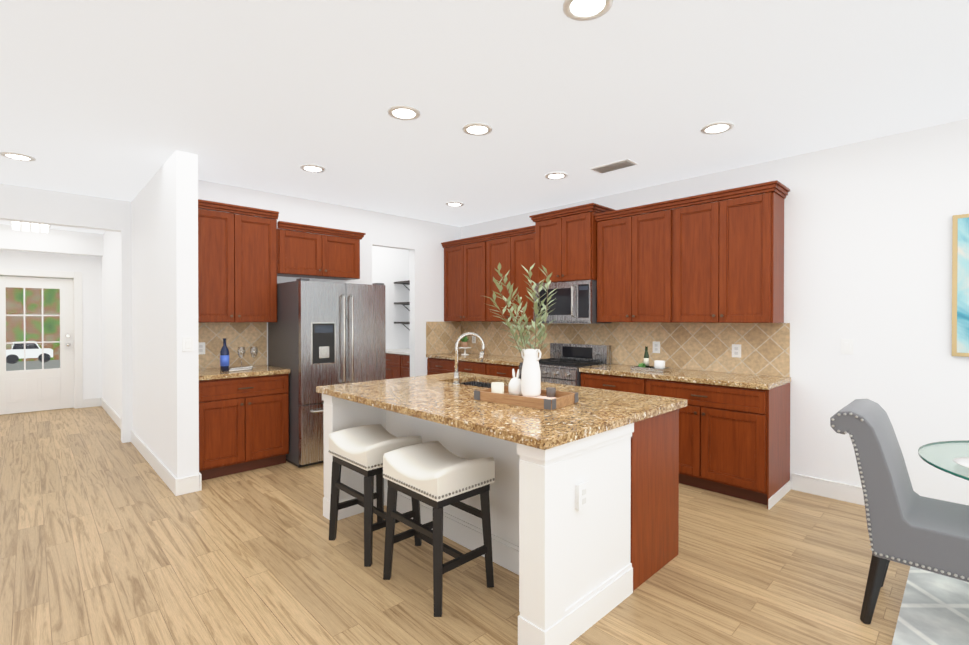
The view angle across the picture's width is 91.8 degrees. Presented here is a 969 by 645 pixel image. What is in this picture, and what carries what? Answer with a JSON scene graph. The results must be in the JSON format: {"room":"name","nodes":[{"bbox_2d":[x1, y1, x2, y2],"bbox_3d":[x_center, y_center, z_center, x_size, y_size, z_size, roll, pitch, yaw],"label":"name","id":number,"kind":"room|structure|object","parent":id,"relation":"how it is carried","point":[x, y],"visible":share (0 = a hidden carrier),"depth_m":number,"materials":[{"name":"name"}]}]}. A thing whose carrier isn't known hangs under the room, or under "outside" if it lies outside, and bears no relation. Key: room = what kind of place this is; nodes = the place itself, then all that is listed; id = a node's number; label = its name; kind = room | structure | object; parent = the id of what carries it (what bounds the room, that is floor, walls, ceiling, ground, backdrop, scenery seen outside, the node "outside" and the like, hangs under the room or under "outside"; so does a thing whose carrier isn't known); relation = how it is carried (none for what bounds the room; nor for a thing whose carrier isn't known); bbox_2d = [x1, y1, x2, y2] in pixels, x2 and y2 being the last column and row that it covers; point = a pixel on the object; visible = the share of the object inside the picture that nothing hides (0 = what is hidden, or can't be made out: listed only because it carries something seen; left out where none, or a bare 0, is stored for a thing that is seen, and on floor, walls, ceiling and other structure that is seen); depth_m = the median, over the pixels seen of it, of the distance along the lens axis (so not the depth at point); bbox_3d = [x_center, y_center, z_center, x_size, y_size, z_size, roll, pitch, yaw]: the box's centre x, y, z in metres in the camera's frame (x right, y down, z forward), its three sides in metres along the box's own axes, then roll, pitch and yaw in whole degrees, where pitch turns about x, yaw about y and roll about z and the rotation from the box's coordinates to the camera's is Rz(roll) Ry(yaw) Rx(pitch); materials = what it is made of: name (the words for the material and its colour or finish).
{"room":"kitchen","nodes":[
{"label":"kitchen","id":0,"kind":"room"},
{"bbox_2d":[0,250,101,398],"bbox_3d":[-7.791,-0.013,6.140,4.330,2.740,0.150,0,1,-44],"label":"wall","id":1,"kind":"structure","parent":0,"point":[89,268],"depth_m":7.47,"materials":[{"name":"white paint"}]},
{"bbox_2d":[0,276,73,414],"bbox_3d":[-6.777,0.331,7.062,0.914,2.020,0.138,0,1,-44],"label":"front door","id":2,"kind":"structure","parent":1,"relation":"in","point":[25,390],"depth_m":7.13,"materials":[{"name":"white wood"}]},
{"bbox_2d":[0,268,82,408],"bbox_3d":[-6.799,0.281,7.088,1.110,2.140,0.170,0,1,-44],"label":"door frame","id":3,"kind":"structure","parent":1,"relation":"attached to","point":[76,277],"depth_m":7.36,"materials":[{"name":"white"}]},
{"bbox_2d":[83,398,100,407],"bbox_3d":[-7.740,1.290,6.082,4.310,0.135,0.015,0,1,-44],"label":"baseboard","id":4,"kind":"structure","parent":1,"relation":"attached to","point":[93,402],"depth_m":7.50,"materials":[{"name":"white"}]},
{"bbox_2d":[0,224,102,256],"bbox_3d":[-7.641,-1.211,5.977,4.330,0.340,0.280,0,1,-44],"label":"beam","id":5,"kind":"structure","parent":0,"point":[62,242],"depth_m":6.98,"materials":[{"name":"white paint"}]},
{"bbox_2d":[0,183,131,442],"bbox_3d":[-5.634,0.003,3.913,4.330,2.740,0.150,0,1,-44],"label":"wall","id":6,"kind":"structure","parent":0,"point":[36,206],"depth_m":5.17,"materials":[{"name":"white paint"}]},
{"bbox_2d":[102,150,198,478],"bbox_3d":[-4.310,-0.010,5.765,0.150,2.740,5.530,0,1,-44],"label":"wall","id":7,"kind":"structure","parent":0,"point":[165,367],"depth_m":4.12,"materials":[{"name":"white paint"}]},
{"bbox_2d":[101,398,201,495],"bbox_3d":[-4.252,1.293,5.714,0.182,0.135,5.396,0,1,-44],"label":"baseboard return","id":8,"kind":"object","parent":7,"relation":"attached to","point":[182,486],"visible":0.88,"depth_m":4.08,"materials":[{"name":"white"}]},
{"bbox_2d":[198,180,460,376],"bbox_3d":[-1.653,-0.009,5.658,3.520,2.740,0.120,0,1,-44],"label":"wall","id":9,"kind":"structure","parent":0,"point":[421,240],"depth_m":5.98,"materials":[{"name":"white paint"}]},
{"bbox_2d":[198,342,204,354],"bbox_3d":[-2.721,0.249,4.507,0.075,0.115,0.008,0,1,-44],"label":"switch plate","id":10,"kind":"object","parent":9,"relation":"attached to","point":[201,345],"depth_m":4.51,"materials":[{"name":"white plastic"}]},
{"bbox_2d":[198,322,266,368],"bbox_3d":[-2.575,0.222,4.661,0.797,0.446,0.008,0,1,-44],"label":"backsplash","id":11,"kind":"structure","parent":9,"relation":"attached to","point":[247,336],"depth_m":4.72,"materials":[{"name":"tile"}]},
{"bbox_2d":[198,199,278,322],"bbox_3d":[-2.456,-0.552,4.533,0.797,1.100,0.366,0,1,-44],"label":"wall cabinet","id":12,"kind":"object","parent":9,"relation":"attached to","point":[237,263],"visible":0.69,"depth_m":4.44,"materials":[{"name":"brown wood"}]},
{"bbox_2d":[277,221,365,279],"bbox_3d":[-1.823,-0.756,5.145,0.960,0.520,0.366,0,1,-44],"label":"upper cabinet","id":13,"kind":"object","parent":9,"relation":"attached to","point":[302,253],"visible":1,"depth_m":4.99,"materials":[{"name":"brown wood"}]},
{"bbox_2d":[426,321,460,353],"bbox_3d":[-0.566,0.209,6.606,0.630,0.446,0.008,0,1,-44],"label":"backsplash","id":14,"kind":"structure","parent":9,"relation":"attached to","point":[442,337],"depth_m":6.58,"materials":[{"name":"tile"}]},
{"bbox_2d":[372,246,408,348],"bbox_3d":[-1.982,-0.019,7.149,1.920,2.740,0.120,0,1,-44],"label":"wall","id":15,"kind":"structure","parent":0,"point":[390,266],"depth_m":7.57,"materials":[{"name":"white paint"}]},
{"bbox_2d":[0,406,909,644],"bbox_3d":[-1.864,1.431,2.666,8.300,0.100,13.400,0,1,-44],"label":"floor","id":16,"kind":"structure","parent":0,"point":[108,536],"depth_m":2.62,"materials":[{"name":"brown wood"}]},
{"bbox_2d":[199,374,288,479],"bbox_3d":[-2.358,0.929,4.440,0.795,0.880,0.650,0,1,-44],"label":"base cabinets","id":17,"kind":"object","parent":16,"relation":"on","point":[243,424],"visible":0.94,"depth_m":4.23,"materials":[{"name":"brown wood"}]},
{"bbox_2d":[199,365,290,380],"bbox_3d":[-2.361,0.467,4.441,0.797,0.040,0.641,0,1,-44],"label":"countertop","id":18,"kind":"structure","parent":17,"relation":"on","point":[217,373],"depth_m":4.30,"materials":[{"name":"stone"}]},
{"bbox_2d":[220,338,228,370],"bbox_3d":[-2.409,0.297,4.357,0.075,0.300,0.075,0,1,-44],"label":"bottle","id":19,"kind":"object","parent":18,"relation":"on","point":[224,358],"visible":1,"depth_m":4.33,"materials":[{"name":"blue glass"}]},
{"bbox_2d":[229,366,252,371],"bbox_3d":[-2.302,0.440,4.449,0.198,0.013,0.416,0,0,1],"label":"tray","id":20,"kind":"object","parent":18,"relation":"on","point":[240,369],"visible":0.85,"depth_m":4.43,"materials":[{"name":"white ceramic"}]},
{"bbox_2d":[237,347,245,366],"bbox_3d":[-2.302,0.332,4.448,0.072,0.200,0.072,0,1,-44],"label":"wine glass","id":21,"kind":"object","parent":20,"relation":"on","point":[242,350],"visible":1,"depth_m":4.45,"materials":[{"name":"clear glass"}]},
{"bbox_2d":[250,347,257,367],"bbox_3d":[-2.202,0.332,4.489,0.072,0.200,0.072,0,1,-44],"label":"wine glass","id":22,"kind":"object","parent":20,"relation":"on","point":[253,350],"visible":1,"depth_m":4.50,"materials":[{"name":"clear glass"}]},
{"bbox_2d":[268,278,385,467],"bbox_3d":[-1.638,0.476,4.931,0.908,1.780,0.891,0,1,-44],"label":"refrigerator","id":23,"kind":"object","parent":16,"relation":"on","point":[325,333],"visible":0.79,"depth_m":4.53,"materials":[{"name":"silver metal"}]},
{"bbox_2d":[328,424,421,566],"bbox_3d":[-0.689,1.036,2.952,0.402,0.689,0.492,0,1,-44],"label":"bar stool","id":24,"kind":"object","parent":16,"relation":"on","point":[362,450],"visible":0.71,"depth_m":2.88,"materials":[{"name":"beige leather"}]},
{"bbox_2d":[386,353,409,378],"bbox_3d":[-1.059,0.911,7.144,0.600,0.880,1.160,0,1,-44],"label":"base cabinets","id":25,"kind":"object","parent":16,"relation":"on","point":[397,365],"visible":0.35,"depth_m":7.02,"materials":[{"name":"brown wood"}]},
{"bbox_2d":[386,348,409,354],"bbox_3d":[-1.052,0.450,7.148,0.581,0.038,1.170,0,1,-44],"label":"countertop","id":26,"kind":"structure","parent":25,"relation":"on","point":[405,351],"depth_m":7.10,"materials":[{"name":"white"}]},
{"bbox_2d":[383,441,494,616],"bbox_3d":[-0.247,1.039,2.503,0.402,0.689,0.492,0,1,-44],"label":"bar stool","id":27,"kind":"object","parent":16,"relation":"on","point":[437,476],"visible":1,"depth_m":2.41,"materials":[{"name":"beige leather"}]},
{"bbox_2d":[427,358,518,377],"bbox_3d":[0.015,0.918,6.000,0.650,0.880,1.710,0,1,-44],"label":"base cabinet","id":28,"kind":"object","parent":16,"relation":"on","point":[437,366],"visible":0.23,"depth_m":5.78,"materials":[{"name":"brown wood"}]},
{"bbox_2d":[426,352,543,365],"bbox_3d":[0.021,0.456,6.003,0.631,0.040,1.710,0,1,-44],"label":"countertop","id":29,"kind":"structure","parent":28,"relation":"on","point":[500,359],"depth_m":5.87,"materials":[{"name":"stone"}]},
{"bbox_2d":[459,347,470,354],"bbox_3d":[-0.263,0.384,6.324,0.170,0.100,0.170,0,1,-44],"label":"cake stand","id":30,"kind":"object","parent":29,"relation":"on","point":[464,348],"visible":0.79,"depth_m":6.28,"materials":[{"name":"white ceramic"}]},
{"bbox_2d":[461,336,467,346],"bbox_3d":[-0.298,0.251,6.320,0.159,0.165,0.174,0,1,-44],"label":"potted plant","id":31,"kind":"object","parent":30,"relation":"on","point":[464,341],"visible":0.9,"depth_m":6.29,"materials":[{"name":"green plant"}]},
{"bbox_2d":[519,343,610,386],"bbox_3d":[0.846,0.805,5.077,0.705,1.120,0.756,0,1,-44],"label":"range","id":32,"kind":"object","parent":16,"relation":"on","point":[563,363],"visible":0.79,"depth_m":5.01,"materials":[{"name":"silver metal"}]},
{"bbox_2d":[581,372,767,504],"bbox_3d":[1.714,0.930,4.244,0.650,0.880,1.634,0,1,-44],"label":"base cabinet","id":33,"kind":"object","parent":16,"relation":"on","point":[723,439],"visible":0.58,"depth_m":3.71,"materials":[{"name":"brown wood"}]},
{"bbox_2d":[579,364,790,389],"bbox_3d":[1.726,0.468,4.242,0.631,0.040,1.649,0,1,-44],"label":"countertop","id":34,"kind":"structure","parent":33,"relation":"on","point":[762,382],"depth_m":3.99,"materials":[{"name":"stone"}]},
{"bbox_2d":[630,366,671,371],"bbox_3d":[1.559,0.432,4.400,0.180,0.030,0.320,0,1,-44],"label":"tray","id":35,"kind":"object","parent":34,"relation":"on","point":[653,369],"visible":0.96,"depth_m":4.34,"materials":[{"name":"silver metal"}]},
{"bbox_2d":[644,346,648,367],"bbox_3d":[1.538,0.333,4.463,0.049,0.210,0.049,0,1,-44],"label":"bottle","id":36,"kind":"object","parent":35,"relation":"on","point":[646,357],"visible":0.92,"depth_m":4.45,"materials":[{"name":"green glass"}]},
{"bbox_2d":[654,360,664,368],"bbox_3d":[1.618,0.396,4.339,0.096,0.085,0.096,0,1,-44],"label":"canister","id":37,"kind":"object","parent":35,"relation":"on","point":[659,364],"visible":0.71,"depth_m":4.30,"materials":[{"name":"white ceramic"}]},
{"bbox_2d":[767,383,790,509],"bbox_3d":[2.306,0.935,3.665,0.606,0.879,0.018,0,1,-44],"label":"cabinet end panel","id":38,"kind":"object","parent":33,"relation":"attached to","point":[778,484],"visible":0.88,"depth_m":3.64,"materials":[{"name":"brown wood"}]},
{"bbox_2d":[830,399,968,623],"bbox_3d":[2.057,0.898,2.163,0.514,0.977,0.682,0,1,-44],"label":"dining chair","id":39,"kind":"object","parent":16,"relation":"on","point":[907,525],"visible":1,"depth_m":2.11,"materials":[{"name":"grey fabric"}]},
{"bbox_2d":[892,566,968,644],"bbox_3d":[2.878,1.385,1.181,2.650,0.012,2.770,0,1,-44],"label":"dining rug","id":40,"kind":"object","parent":16,"relation":"on","point":[934,609],"visible":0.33,"depth_m":2.23,"materials":[{"name":"grey fabric"}]},
{"bbox_2d":[0,0,968,233],"bbox_3d":[-1.864,-1.409,2.647,8.300,0.100,13.400,0,1,-44],"label":"ceiling","id":41,"kind":"structure","parent":0,"point":[123,100],"depth_m":2.77,"materials":[{"name":"white paint"}]},
{"bbox_2d":[0,152,35,160],"bbox_3d":[-3.832,-1.360,3.860,0.209,0.011,0.209,0,0,7],"label":"recessed light","id":42,"kind":"object","parent":41,"relation":"in","point":[12,155],"depth_m":3.84,"materials":[{"name":"white"}]},
{"bbox_2d":[10,221,50,232],"bbox_3d":[-6.271,-1.335,6.495,0.400,0.099,0.400,0,1,-44],"label":"ceiling fixture","id":43,"kind":"object","parent":41,"relation":"attached to","point":[25,227],"visible":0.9,"depth_m":6.42,"materials":[{"name":"silver metal"}]},
{"bbox_2d":[300,164,324,172],"bbox_3d":[-1.521,-1.363,4.162,0.209,0.011,0.209,0,0,10],"label":"recessed light","id":44,"kind":"object","parent":41,"relation":"in","point":[306,167],"depth_m":4.15,"materials":[{"name":"white"}]},
{"bbox_2d":[387,105,419,119],"bbox_3d":[-0.521,-1.355,3.042,0.209,0.011,0.209,0,0,10],"label":"recessed light","id":45,"kind":"object","parent":41,"relation":"in","point":[401,112],"depth_m":3.03,"materials":[{"name":"white"}]},
{"bbox_2d":[446,202,463,206],"bbox_3d":[-0.348,-1.371,5.451,0.209,0.011,0.209,0,0,22],"label":"recessed light","id":46,"kind":"object","parent":41,"relation":"in","point":[454,204],"depth_m":5.45,"materials":[{"name":"white"}]},
{"bbox_2d":[462,123,491,135],"bbox_3d":[-0.050,-1.357,3.303,0.209,0.011,0.209,0,0,22],"label":"recessed light","id":47,"kind":"object","parent":41,"relation":"in","point":[477,129],"depth_m":3.29,"materials":[{"name":"white"}]},
{"bbox_2d":[545,172,567,178],"bbox_3d":[0.667,-1.364,4.374,0.209,0.011,0.209,0,0,7],"label":"recessed light","id":48,"kind":"object","parent":41,"relation":"in","point":[553,175],"depth_m":4.35,"materials":[{"name":"white"}]},
{"bbox_2d":[563,0,612,20],"bbox_3d":[0.438,-1.348,1.994,0.209,0.011,0.209,0,1,40],"label":"recessed light","id":49,"kind":"object","parent":41,"relation":"in","point":[582,10],"depth_m":2.01,"materials":[{"name":"white"}]},
{"bbox_2d":[591,159,636,173],"bbox_3d":[1.130,-1.362,4.112,0.180,0.011,0.360,0,1,-44],"label":"ceiling vent","id":50,"kind":"object","parent":41,"relation":"in","point":[617,165],"visible":1,"depth_m":4.09,"materials":[{"name":"white metal"}]},
{"bbox_2d":[701,121,733,133],"bbox_3d":[1.626,-1.357,3.283,0.209,0.011,0.209,0,0,10],"label":"recessed light","id":51,"kind":"object","parent":41,"relation":"in","point":[722,126],"depth_m":3.26,"materials":[{"name":"white"}]},
{"bbox_2d":[409,118,968,504],"bbox_3d":[2.159,0.000,4.359,0.150,2.740,10.250,0,1,-44],"label":"wall","id":52,"kind":"structure","parent":0,"point":[868,247],"depth_m":3.50,"materials":[{"name":"white paint"}]},
{"bbox_2d":[394,280,409,330],"bbox_3d":[-0.950,-0.215,7.242,0.296,0.870,1.160,0,1,-44],"label":"shelves","id":53,"kind":"object","parent":52,"relation":"attached to","point":[403,283],"visible":0.04,"depth_m":7.46,"materials":[{"name":"grey metal"}]},
{"bbox_2d":[441,225,534,321],"bbox_3d":[0.118,-0.562,6.087,0.366,1.100,1.714,0,1,-44],"label":"upper cabinet","id":54,"kind":"object","parent":52,"relation":"attached to","point":[470,272],"visible":0.85,"depth_m":5.97,"materials":[{"name":"brown wood"}]},
{"bbox_2d":[529,203,614,283],"bbox_3d":[0.955,-0.823,5.171,0.436,0.765,0.836,0,1,-44],"label":"upper cabinet","id":55,"kind":"object","parent":52,"relation":"attached to","point":[565,244],"visible":0.92,"depth_m":5.00,"materials":[{"name":"brown wood"}]},
{"bbox_2d":[534,280,611,323],"bbox_3d":[0.946,-0.213,5.167,0.459,0.445,0.752,0,1,-44],"label":"microwave","id":56,"kind":"object","parent":55,"relation":"attached to","point":[575,302],"visible":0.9,"depth_m":4.94,"materials":[{"name":"silver metal"}]},
{"bbox_2d":[461,321,789,376],"bbox_3d":[1.083,0.218,5.352,0.008,0.446,4.120,0,1,-44],"label":"backsplash","id":57,"kind":"structure","parent":52,"relation":"attached to","point":[765,348],"depth_m":4.56,"materials":[{"name":"tile"}]},
{"bbox_2d":[653,341,659,352],"bbox_3d":[1.714,0.247,4.688,0.008,0.115,0.075,0,1,-44],"label":"outlet","id":58,"kind":"object","parent":52,"relation":"attached to","point":[656,345],"depth_m":4.68,"materials":[{"name":"white plastic"}]},
{"bbox_2d":[594,180,789,322],"bbox_3d":[1.815,-0.550,4.334,0.366,1.100,1.638,0,1,-44],"label":"upper cabinet","id":59,"kind":"object","parent":52,"relation":"attached to","point":[701,258],"visible":1,"depth_m":4.10,"materials":[{"name":"brown wood"}]},
{"bbox_2d":[732,344,740,357],"bbox_3d":[2.229,0.251,4.157,0.008,0.115,0.075,0,1,-44],"label":"outlet","id":60,"kind":"object","parent":52,"relation":"attached to","point":[736,348],"depth_m":4.15,"materials":[{"name":"white plastic"}]},
{"bbox_2d":[791,473,864,505],"bbox_3d":[4.043,1.316,2.302,0.015,0.135,4.360,0,1,-44],"label":"baseboard","id":61,"kind":"structure","parent":52,"relation":"attached to","point":[831,489],"depth_m":3.69,"materials":[{"name":"white"}]},
{"bbox_2d":[952,214,968,356],"bbox_3d":[3.508,-0.245,2.830,0.032,0.950,0.980,0,1,-44],"label":"framed art","id":62,"kind":"object","parent":52,"relation":"attached to","point":[960,285],"visible":0.98,"depth_m":3.14,"materials":[{"name":"gold metal"}]},
{"label":"outside","id":63,"kind":"structure","parent":0,"visible":0},
{"bbox_2d":[6,360,59,370],"bbox_3d":[-16.024,1.651,15.857,30.000,0.680,25.250,0,1,-44],"label":"ground","id":64,"kind":"structure","parent":63,"point":[30,365],"depth_m":18.91,"materials":[{"name":"grey concrete"}]},
{"bbox_2d":[6,341,52,363],"bbox_3d":[-19.613,1.272,20.209,1.540,0.900,0.820,0,1,-44],"label":"car","id":65,"kind":"object","parent":64,"relation":"on","point":[19,351],"depth_m":19.92,"materials":[{"name":"white metal"}]},
{"bbox_3d":[0.277,0.937,3.330,0.585,0.880,1.976,0,1,-44],"label":"cabinet","id":66,"kind":"object","parent":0,"visible":0},
{"bbox_2d":[322,394,633,644],"bbox_3d":[-0.195,0.940,2.868,0.720,0.880,2.024,0,1,-44],"label":"island base","id":67,"kind":"object","parent":66,"relation":"attached to","point":[560,516],"visible":0.62,"depth_m":2.21,"materials":[{"name":"white paint"}]},
{"bbox_2d":[316,372,686,449],"bbox_3d":[0.006,0.574,3.065,1.350,0.236,2.060,0,1,-44],"label":"countertop","id":68,"kind":"structure","parent":66,"relation":"on","point":[439,398],"depth_m":2.57,"materials":[{"name":"stone"}]},
{"bbox_2d":[452,332,484,384],"bbox_3d":[-0.135,0.262,3.465,0.211,0.382,0.199,0,1,-44],"label":"island faucet","id":69,"kind":"object","parent":68,"relation":"on","point":[456,372],"visible":1,"depth_m":3.42,"materials":[{"name":"silver metal"}]},
{"bbox_2d":[474,385,577,410],"bbox_3d":[0.237,0.429,2.731,0.527,0.058,0.307,0,0,38],"label":"tray","id":70,"kind":"object","parent":68,"relation":"on","point":[562,399],"visible":0.85,"depth_m":2.61,"materials":[{"name":"brown wood"}]},
{"bbox_2d":[491,382,503,393],"bbox_3d":[0.079,0.403,2.804,0.076,0.085,0.076,0,1,-44],"label":"candle jar","id":71,"kind":"object","parent":70,"relation":"on","point":[497,387],"visible":0.6,"depth_m":2.77,"materials":[{"name":"beige wax"}]},
{"bbox_2d":[508,369,521,395],"bbox_3d":[0.189,0.362,2.832,0.092,0.166,0.092,0,1,-44],"label":"rabbit figurine","id":72,"kind":"object","parent":70,"relation":"on","point":[514,387],"visible":0.75,"depth_m":2.80,"materials":[{"name":"white ceramic"}]},
{"bbox_2d":[480,262,556,396],"bbox_3d":[0.199,0.042,2.800,0.393,0.768,0.421,0,1,-44],"label":"vase","id":73,"kind":"object","parent":70,"relation":"on","point":[530,379],"visible":1,"depth_m":2.73,"materials":[{"name":"white ceramic"}]},
{"bbox_2d":[534,396,555,398],"bbox_3d":[0.304,0.437,2.654,0.260,0.019,0.180,0,0,38],"label":"cloth","id":74,"kind":"object","parent":70,"relation":"on","point":[543,397],"visible":0.04,"depth_m":2.67,"materials":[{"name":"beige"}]},
{"bbox_2d":[546,387,555,396],"bbox_3d":[0.383,0.401,2.706,0.056,0.050,0.056,0,1,-44],"label":"votive","id":75,"kind":"object","parent":74,"relation":"on","point":[550,391],"visible":1,"depth_m":2.69,"materials":[{"name":"grey glass"}]},
{"bbox_2d":[631,409,678,590],"bbox_3d":[0.953,0.942,2.601,0.552,0.879,0.007,0,1,-44],"label":"island end panel","id":76,"kind":"object","parent":66,"relation":"attached to","point":[654,492],"visible":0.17,"depth_m":2.52,"materials":[{"name":"brown wood"}]},
{"bbox_3d":[2.572,1.010,1.905,0.360,0.728,0.360,0,1,-44],"label":"table base","id":77,"kind":"object","parent":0,"visible":0},
{"bbox_2d":[918,440,968,480],"bbox_3d":[2.572,0.638,1.903,1.200,0.012,1.200,0,1,-44],"label":"dining table","id":78,"kind":"object","parent":77,"relation":"on","point":[939,464],"visible":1,"depth_m":2.24,"materials":[{"name":"clear glass"}]},
{"bbox_2d":[953,457,968,467],"bbox_3d":[2.199,0.599,2.000,0.290,0.065,0.290,0,1,-44],"label":"plate","id":79,"kind":"object","parent":78,"relation":"on","point":[963,461],"visible":1,"depth_m":2.09,"materials":[{"name":"white ceramic"}]},
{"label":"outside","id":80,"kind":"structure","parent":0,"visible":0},
{"bbox_2d":[6,276,60,360],"bbox_3d":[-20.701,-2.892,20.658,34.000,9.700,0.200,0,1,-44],"label":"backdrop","id":81,"kind":"structure","parent":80,"point":[31,326],"depth_m":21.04,"materials":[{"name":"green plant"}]}
]}

